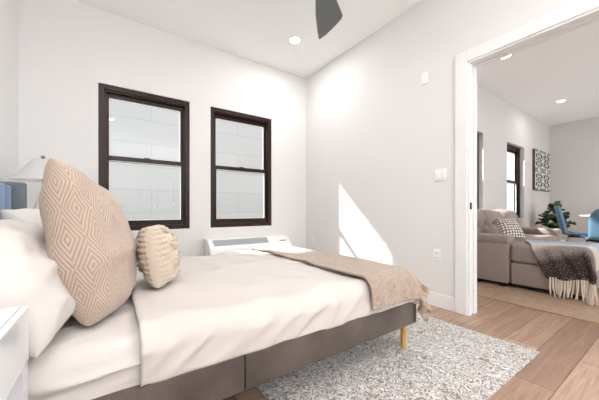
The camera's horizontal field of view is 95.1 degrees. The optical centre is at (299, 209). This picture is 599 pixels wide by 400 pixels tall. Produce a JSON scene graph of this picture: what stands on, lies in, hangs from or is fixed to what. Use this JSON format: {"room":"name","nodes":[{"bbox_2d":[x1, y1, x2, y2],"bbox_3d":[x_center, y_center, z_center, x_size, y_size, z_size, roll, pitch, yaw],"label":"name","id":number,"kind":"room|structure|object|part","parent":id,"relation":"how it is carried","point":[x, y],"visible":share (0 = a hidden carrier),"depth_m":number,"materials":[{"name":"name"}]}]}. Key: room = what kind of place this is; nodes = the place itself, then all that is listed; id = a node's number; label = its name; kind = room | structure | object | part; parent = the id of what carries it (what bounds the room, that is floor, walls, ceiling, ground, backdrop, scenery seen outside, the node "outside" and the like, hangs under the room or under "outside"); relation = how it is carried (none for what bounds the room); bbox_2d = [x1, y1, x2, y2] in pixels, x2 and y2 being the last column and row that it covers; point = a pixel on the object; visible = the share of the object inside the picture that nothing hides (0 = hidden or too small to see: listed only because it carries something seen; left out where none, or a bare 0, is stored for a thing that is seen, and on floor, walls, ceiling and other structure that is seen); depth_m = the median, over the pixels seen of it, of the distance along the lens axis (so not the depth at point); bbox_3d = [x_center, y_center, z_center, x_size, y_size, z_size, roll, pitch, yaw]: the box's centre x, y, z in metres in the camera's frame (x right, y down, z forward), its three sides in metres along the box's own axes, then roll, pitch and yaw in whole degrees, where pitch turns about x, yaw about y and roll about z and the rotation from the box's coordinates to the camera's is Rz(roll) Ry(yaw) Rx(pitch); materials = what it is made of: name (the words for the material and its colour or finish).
{"room":"bedroom","nodes":[
{"label":"bedroom","id":0,"kind":"room"},
{"bbox_2d":[0,0,17,181],"bbox_3d":[-0.132,-0.590,-1.184,0.150,3.020,9.298,0,0,-35],"label":"wall","id":1,"kind":"structure","parent":0,"point":[8,8],"depth_m":2.28,"materials":[{"name":"white paint"}]},
{"bbox_2d":[18,0,305,259],"bbox_3d":[-1.244,-0.590,3.572,3.404,3.020,0.200,0,0,-35],"label":"wall","id":2,"kind":"structure","parent":0,"point":[66,48],"depth_m":3.12,"materials":[{"name":"white paint"}]},
{"bbox_2d":[98,83,188,230],"bbox_3d":[-1.787,-0.553,3.206,0.909,1.563,0.188,0,0,-35],"label":"window","id":3,"kind":"structure","parent":2,"relation":"in","point":[106,92],"depth_m":3.15,"materials":[{"name":"brown wood"}]},
{"bbox_3d":[-1.778,-0.901,3.194,0.805,0.740,0.026,0,0,-34],"label":"sash","id":4,"kind":"part","parent":3,"relation":"part of","materials":[{"name":"clear glass"}]},
{"bbox_3d":[-1.760,-0.205,3.168,0.805,0.768,0.028,0,0,-34],"label":"sash","id":5,"kind":"part","parent":3,"relation":"part of","materials":[{"name":"glass"}]},
{"bbox_2d":[211,107,270,227],"bbox_3d":[-0.836,-0.553,3.859,0.890,1.563,0.188,0,0,-35],"label":"window","id":6,"kind":"structure","parent":2,"relation":"in","point":[216,113],"depth_m":3.81,"materials":[{"name":"brown wood"}]},
{"bbox_3d":[-0.827,-0.901,3.847,0.786,0.740,0.026,0,0,-34],"label":"sash","id":7,"kind":"part","parent":6,"relation":"part of","materials":[{"name":"clear glass"}]},
{"bbox_3d":[-0.810,-0.205,3.821,0.786,0.768,0.028,0,0,-34],"label":"sash","id":8,"kind":"part","parent":6,"relation":"part of","materials":[{"name":"brown metal"}]},
{"bbox_2d":[73,0,598,125],"bbox_3d":[3.937,-2.175,1.613,10.024,0.150,9.298,0,0,-35],"label":"ceiling","id":9,"kind":"structure","parent":0,"point":[259,31],"depth_m":3.44,"materials":[{"name":"white paint"}]},
{"bbox_2d":[288,36,301,43],"bbox_3d":[-0.055,-2.095,3.384,0.170,0.007,0.170,0,0,-35],"label":"recessed light","id":10,"kind":"object","parent":9,"relation":"in","point":[293,39],"visible":1,"depth_m":3.38,"materials":[{"name":"white paint"}]},
{"bbox_2d":[315,0,341,38],"bbox_3d":[0.070,-1.923,1.978,1.339,0.355,1.422,0,0,-35],"label":"ceiling fan","id":11,"kind":"object","parent":9,"relation":"hanging from","point":[328,12],"visible":1,"depth_m":2.57,"materials":[{"name":"grey"}]},
{"bbox_2d":[222,279,598,399],"bbox_3d":[3.937,0.980,1.613,10.024,0.120,9.298,0,0,-35],"label":"floor","id":12,"kind":"structure","parent":0,"point":[566,366],"depth_m":1.83,"materials":[{"name":"brown wood"}]},
{"bbox_2d":[0,306,28,399],"bbox_3d":[-0.796,0.585,0.392,0.512,0.670,0.447,0,0,-35],"label":"nightstand","id":13,"kind":"object","parent":12,"relation":"on","point":[14,322],"visible":1,"depth_m":0.63,"materials":[{"name":"white paint"}]},
{"bbox_3d":[-0.757,0.657,0.659,0.140,0.526,0.040,0,0,-34],"label":"leg","id":14,"kind":"part","parent":13,"relation":"part of","materials":[{"name":"white paint"}]},
{"bbox_2d":[204,234,291,255],"bbox_3d":[-0.661,0.641,3.668,1.135,0.558,0.300,0,0,-35],"label":"air conditioner","id":15,"kind":"object","parent":12,"relation":"on","point":[213,246],"visible":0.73,"depth_m":3.52,"materials":[{"name":"white plastic"}]},
{"bbox_2d":[212,237,268,245],"bbox_3d":[-0.741,0.408,3.542,0.740,0.066,0.089,0,0,-34],"label":"grille","id":16,"kind":"object","parent":15,"relation":"attached to","point":[254,241],"depth_m":3.54,"materials":[{"name":"grey plastic"}]},
{"bbox_2d":[256,312,539,399],"bbox_3d":[0.162,0.914,2.310,1.644,0.012,2.475,0,0,-35],"label":"area rug","id":17,"kind":"object","parent":12,"relation":"on","point":[440,360],"visible":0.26,"depth_m":1.57,"materials":[{"name":"grey carpet"}]},
{"bbox_2d":[0,181,415,399],"bbox_3d":[-0.618,0.357,1.799,2.270,1.099,1.665,0,0,-35],"label":"bed","id":18,"kind":"object","parent":17,"relation":"on","point":[225,379],"visible":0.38,"depth_m":1.20,"materials":[{"name":"beige fabric"}]},
{"bbox_3d":[-1.520,0.320,1.179,0.070,1.000,1.565,0,0,-34],"label":"headboard","id":19,"kind":"part","parent":18,"relation":"part of","materials":[{"name":"blue fabric"}]},
{"bbox_2d":[27,294,140,399],"bbox_3d":[-0.592,0.559,1.792,2.146,0.267,1.547,0,0,-35],"label":"mattress","id":20,"kind":"object","parent":18,"relation":"on","point":[80,362],"visible":0.14,"depth_m":0.87,"materials":[{"name":"white fabric"}]},
{"bbox_2d":[0,208,42,226],"bbox_3d":[-1.468,0.202,1.612,0.348,0.420,0.680,0,0,-35],"label":"bed pillow","id":21,"kind":"object","parent":20,"relation":"on","point":[27,215],"visible":0.21,"depth_m":1.35,"materials":[{"name":"white fabric"}]},
{"bbox_2d":[0,219,75,357],"bbox_3d":[-1.013,0.234,1.003,0.390,0.398,0.720,0,0,-35],"label":"bed pillow","id":22,"kind":"object","parent":20,"relation":"on","point":[28,277],"visible":0.64,"depth_m":0.82,"materials":[{"name":"white fabric"}]},
{"bbox_2d":[38,158,136,325],"bbox_3d":[-0.904,0.129,1.219,0.297,0.618,0.581,0,0,-23],"label":"throw pillow","id":23,"kind":"object","parent":20,"relation":"on","point":[88,235],"visible":0.97,"depth_m":0.99,"materials":[{"name":"beige fabric"}]},
{"bbox_2d":[131,250,419,386],"bbox_3d":[-0.311,0.502,1.984,1.586,0.242,1.606,0,0,-35],"label":"duvet","id":24,"kind":"object","parent":20,"relation":"on","point":[221,307],"visible":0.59,"depth_m":1.25,"materials":[{"name":"white fabric"}]},
{"bbox_2d":[135,225,180,287],"bbox_3d":[-0.775,0.239,1.513,0.222,0.316,0.407,0,0,-23],"label":"knit pillow","id":25,"kind":"object","parent":24,"relation":"on","point":[158,256],"visible":0.99,"depth_m":1.35,"materials":[{"name":"beige fabric"}]},
{"bbox_2d":[251,244,430,320],"bbox_3d":[0.158,0.535,2.301,0.559,0.349,1.687,0,0,-35],"label":"throw blanket","id":26,"kind":"object","parent":24,"relation":"on","point":[389,285],"visible":0.94,"depth_m":1.75,"materials":[{"name":"beige fabric"}]},
{"bbox_3d":[-0.167,0.660,1.165,2.184,0.150,0.030,0,0,-34],"label":"rail","id":27,"kind":"part","parent":18,"relation":"part of","materials":[{"name":"beige fabric"}]},
{"bbox_3d":[0.687,0.820,1.807,0.049,0.174,0.050,0,0,-34],"label":"leg","id":28,"kind":"part","parent":18,"relation":"part of","materials":[{"name":"brown wood"}]},
{"bbox_3d":[0.317,0.660,2.417,0.030,0.150,1.545,0,0,-34],"label":"foot rail","id":29,"kind":"part","parent":18,"relation":"part of","materials":[{"name":"beige fabric"}]},
{"bbox_2d":[477,280,598,323],"bbox_3d":[3.619,0.914,2.882,2.770,0.012,2.450,0,0,-35],"label":"area rug","id":30,"kind":"object","parent":12,"relation":"on","point":[541,300],"visible":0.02,"depth_m":2.75,"materials":[{"name":"beige carpet"}]},
{"bbox_2d":[477,209,598,299],"bbox_3d":[3.270,0.444,3.858,2.196,0.928,1.426,0,0,-35],"label":"sofa","id":31,"kind":"object","parent":30,"relation":"on","point":[503,259],"visible":0.48,"depth_m":3.27,"materials":[{"name":"beige fabric"}]},
{"bbox_2d":[477,209,502,233],"bbox_3d":[2.975,0.210,4.287,0.613,0.460,0.339,0,0,-34],"label":"cushion","id":32,"kind":"object","parent":31,"relation":"on","point":[491,215],"depth_m":4.10,"materials":[{"name":"beige fabric"}]},
{"bbox_3d":[2.296,0.615,3.528,0.188,0.490,0.706,0,0,-34],"label":"armrest","id":33,"kind":"part","parent":31,"relation":"part of","materials":[{"name":"beige fabric"}]},
{"bbox_2d":[493,209,519,224],"bbox_3d":[3.480,0.210,4.635,0.613,0.460,0.339,0,0,-34],"label":"cushion","id":34,"kind":"object","parent":31,"relation":"on","point":[505,213],"depth_m":4.51,"materials":[{"name":"beige fabric"}]},
{"bbox_2d":[496,218,525,238],"bbox_3d":[2.775,0.245,3.630,0.335,0.274,0.212,0,0,-5],"label":"sofa cushion","id":35,"kind":"object","parent":31,"relation":"on","point":[508,226],"visible":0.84,"depth_m":3.58,"materials":[{"name":"grey fabric"}]},
{"bbox_2d":[511,240,543,264],"bbox_3d":[2.974,0.501,3.175,0.821,0.213,0.636,0,0,-34],"label":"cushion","id":36,"kind":"object","parent":31,"relation":"on","point":[522,253],"depth_m":3.12,"materials":[{"name":"beige fabric"}]},
{"bbox_2d":[513,234,556,243],"bbox_3d":[3.161,0.495,4.017,1.780,0.190,0.540,0,0,-34],"label":"seat cushion","id":37,"kind":"object","parent":31,"relation":"on","point":[546,237],"depth_m":4.10,"materials":[{"name":"beige fabric"}]},
{"bbox_3d":[3.927,0.615,4.649,0.188,0.490,0.706,0,0,-34],"label":"armrest","id":38,"kind":"part","parent":31,"relation":"part of","materials":[{"name":"beige fabric"}]},
{"bbox_2d":[524,240,598,305],"bbox_3d":[2.923,0.636,3.080,0.854,0.530,0.715,0,0,-35],"label":"throw blanket","id":39,"kind":"object","parent":31,"relation":"on","point":[563,261],"visible":1,"depth_m":2.78,"materials":[{"name":"fabric"}]},
{"bbox_2d":[535,201,575,240],"bbox_3d":[5.391,0.362,5.810,0.602,1.116,0.402,0,0,11],"label":"potted plant","id":40,"kind":"object","parent":12,"relation":"on","point":[547,217],"visible":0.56,"depth_m":5.77,"materials":[{"name":"green plant"}]},
{"bbox_2d":[554,206,592,242],"bbox_3d":[4.997,0.420,4.933,0.496,1.004,0.619,0,0,-43],"label":"dining chair","id":41,"kind":"object","parent":12,"relation":"on","point":[559,214],"visible":0.66,"depth_m":4.96,"materials":[{"name":"blue fabric"}]},
{"bbox_2d":[580,209,598,242],"bbox_3d":[4.738,0.440,4.248,0.482,0.965,0.602,0,0,31],"label":"dining chair","id":42,"kind":"object","parent":12,"relation":"on","point":[593,224],"visible":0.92,"depth_m":4.17,"materials":[{"name":"blue fabric"}]},
{"bbox_3d":[-2.040,0.585,2.165,0.470,0.670,0.440,0,0,-34],"label":"nightstand","id":43,"kind":"object","parent":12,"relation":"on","visible":0},
{"bbox_2d":[8,156,47,208],"bbox_3d":[-2.073,-0.095,2.215,0.386,0.690,0.386,0,0,-35],"label":"table lamp","id":44,"kind":"object","parent":43,"relation":"on","point":[33,171],"visible":0.38,"depth_m":2.11,"materials":[{"name":"white fabric"}]},
{"bbox_3d":[-2.073,-0.237,2.215,0.386,0.007,0.386,0,0,-34],"label":"shade trim","id":45,"kind":"part","parent":44,"relation":"part of","materials":[{"name":"white fabric"}]},
{"bbox_3d":[-2.073,-0.320,2.215,0.380,0.170,0.380,0,0,-34],"label":"lamp shade","id":46,"kind":"part","parent":44,"relation":"part of","materials":[{"name":"white fabric"}]},
{"bbox_2d":[306,0,577,297],"bbox_3d":[2.736,-0.590,0.666,0.136,3.020,9.098,0,0,-35],"label":"wall","id":47,"kind":"structure","parent":0,"point":[377,137],"depth_m":2.97,"materials":[{"name":"white paint"}]},
{"bbox_2d":[381,243,385,252],"bbox_3d":[0.960,0.433,3.123,0.009,0.116,0.072,0,0,-35],"label":"electrical outlet","id":48,"kind":"object","parent":47,"relation":"attached to","point":[383,245],"visible":1,"depth_m":3.12,"materials":[{"name":"white plastic"}]},
{"bbox_2d":[422,71,428,84],"bbox_3d":[1.242,-1.306,2.709,0.012,0.116,0.072,0,0,-35],"label":"blank plate","id":49,"kind":"object","parent":47,"relation":"attached to","point":[425,76],"visible":1,"depth_m":2.70,"materials":[{"name":"white plastic"}]},
{"bbox_2d":[433,249,440,261],"bbox_3d":[1.310,0.430,2.613,0.009,0.116,0.072,0,0,-35],"label":"electrical outlet","id":50,"kind":"object","parent":47,"relation":"attached to","point":[436,252],"visible":1,"depth_m":2.61,"materials":[{"name":"white plastic"}]},
{"bbox_2d":[426,291,454,311],"bbox_3d":[0.752,0.858,3.420,0.014,0.125,2.310,0,0,-35],"label":"baseboard","id":51,"kind":"structure","parent":47,"relation":"attached to","point":[435,299],"depth_m":2.57,"materials":[{"name":"white paint"}]},
{"bbox_2d":[435,168,446,181],"bbox_3d":[1.331,-0.330,2.582,0.010,0.116,0.116,0,0,-35],"label":"light switch","id":52,"kind":"object","parent":47,"relation":"attached to","point":[440,174],"visible":1,"depth_m":2.58,"materials":[{"name":"white plastic"}]},
{"bbox_2d":[455,0,598,315],"bbox_3d":[2.130,-0.234,1.548,0.176,2.307,2.334,0,0,-35],"label":"door frame","id":53,"kind":"structure","parent":47,"relation":"attached to","point":[578,14],"depth_m":2.39,"materials":[{"name":"white paint"}]},
{"bbox_3d":[1.432,-0.234,2.426,0.020,2.307,0.097,0,0,-34],"label":"casing","id":54,"kind":"part","parent":53,"relation":"part of","materials":[{"name":"white paint"}]},
{"bbox_3d":[2.093,-1.339,1.464,0.020,0.097,2.237,0,0,-34],"label":"head casing","id":55,"kind":"part","parent":53,"relation":"part of","materials":[{"name":"white paint"}]},
{"bbox_2d":[477,86,548,227],"bbox_3d":[3.654,-0.590,5.162,6.470,3.020,0.150,0,0,-35],"label":"wall","id":56,"kind":"structure","parent":0,"point":[500,123],"depth_m":5.24,"materials":[{"name":"white paint"}]},
{"bbox_2d":[477,134,478,208],"bbox_3d":[2.720,-0.583,4.596,0.950,1.505,0.125,0,0,-35],"label":"window","id":57,"kind":"structure","parent":56,"relation":"in","point":[477,134],"depth_m":4.80,"materials":[{"name":"wood"}]},
{"bbox_2d":[507,144,519,217],"bbox_3d":[4.352,-0.583,5.718,0.950,1.505,0.125,0,0,-35],"label":"window","id":58,"kind":"structure","parent":56,"relation":"in","point":[515,151],"depth_m":5.92,"materials":[{"name":"brown metal"}]},
{"bbox_3d":[4.342,-0.915,5.731,0.846,0.711,0.026,0,0,-34],"label":"sash","id":59,"kind":"part","parent":58,"relation":"part of","materials":[{"name":"glass"}]},
{"bbox_3d":[4.360,-0.248,5.706,0.846,0.739,0.028,0,0,-34],"label":"sash","id":60,"kind":"part","parent":58,"relation":"part of","materials":[{"name":"brown metal"}]},
{"bbox_2d":[532,149,549,191],"bbox_3d":[5.682,-0.910,6.431,1.070,0.920,0.052,0,0,-35],"label":"wall art","id":61,"kind":"object","parent":56,"relation":"attached to","point":[540,159],"visible":1,"depth_m":6.31,"materials":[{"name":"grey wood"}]},
{"bbox_2d":[549,116,598,242],"bbox_3d":[7.804,-0.590,4.702,0.150,3.020,5.310,0,0,-35],"label":"wall","id":62,"kind":"structure","parent":0,"point":[574,145],"depth_m":6.46,"materials":[{"name":"white paint"}]},
{"label":"outside","id":63,"kind":"structure","parent":0,"visible":0},
{"bbox_3d":[2.679,1.570,6.695,28.000,0.100,20.000,0,0,-34],"label":"floor","id":64,"kind":"structure","parent":63,"visible":0},
{"bbox_2d":[110,99,262,219],"bbox_3d":[-3.120,-0.490,5.864,13.500,4.020,0.200,0,0,-35],"label":"window glass","id":65,"kind":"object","parent":64,"relation":"on","point":[143,191],"depth_m":5.89,"materials":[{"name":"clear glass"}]}
]}

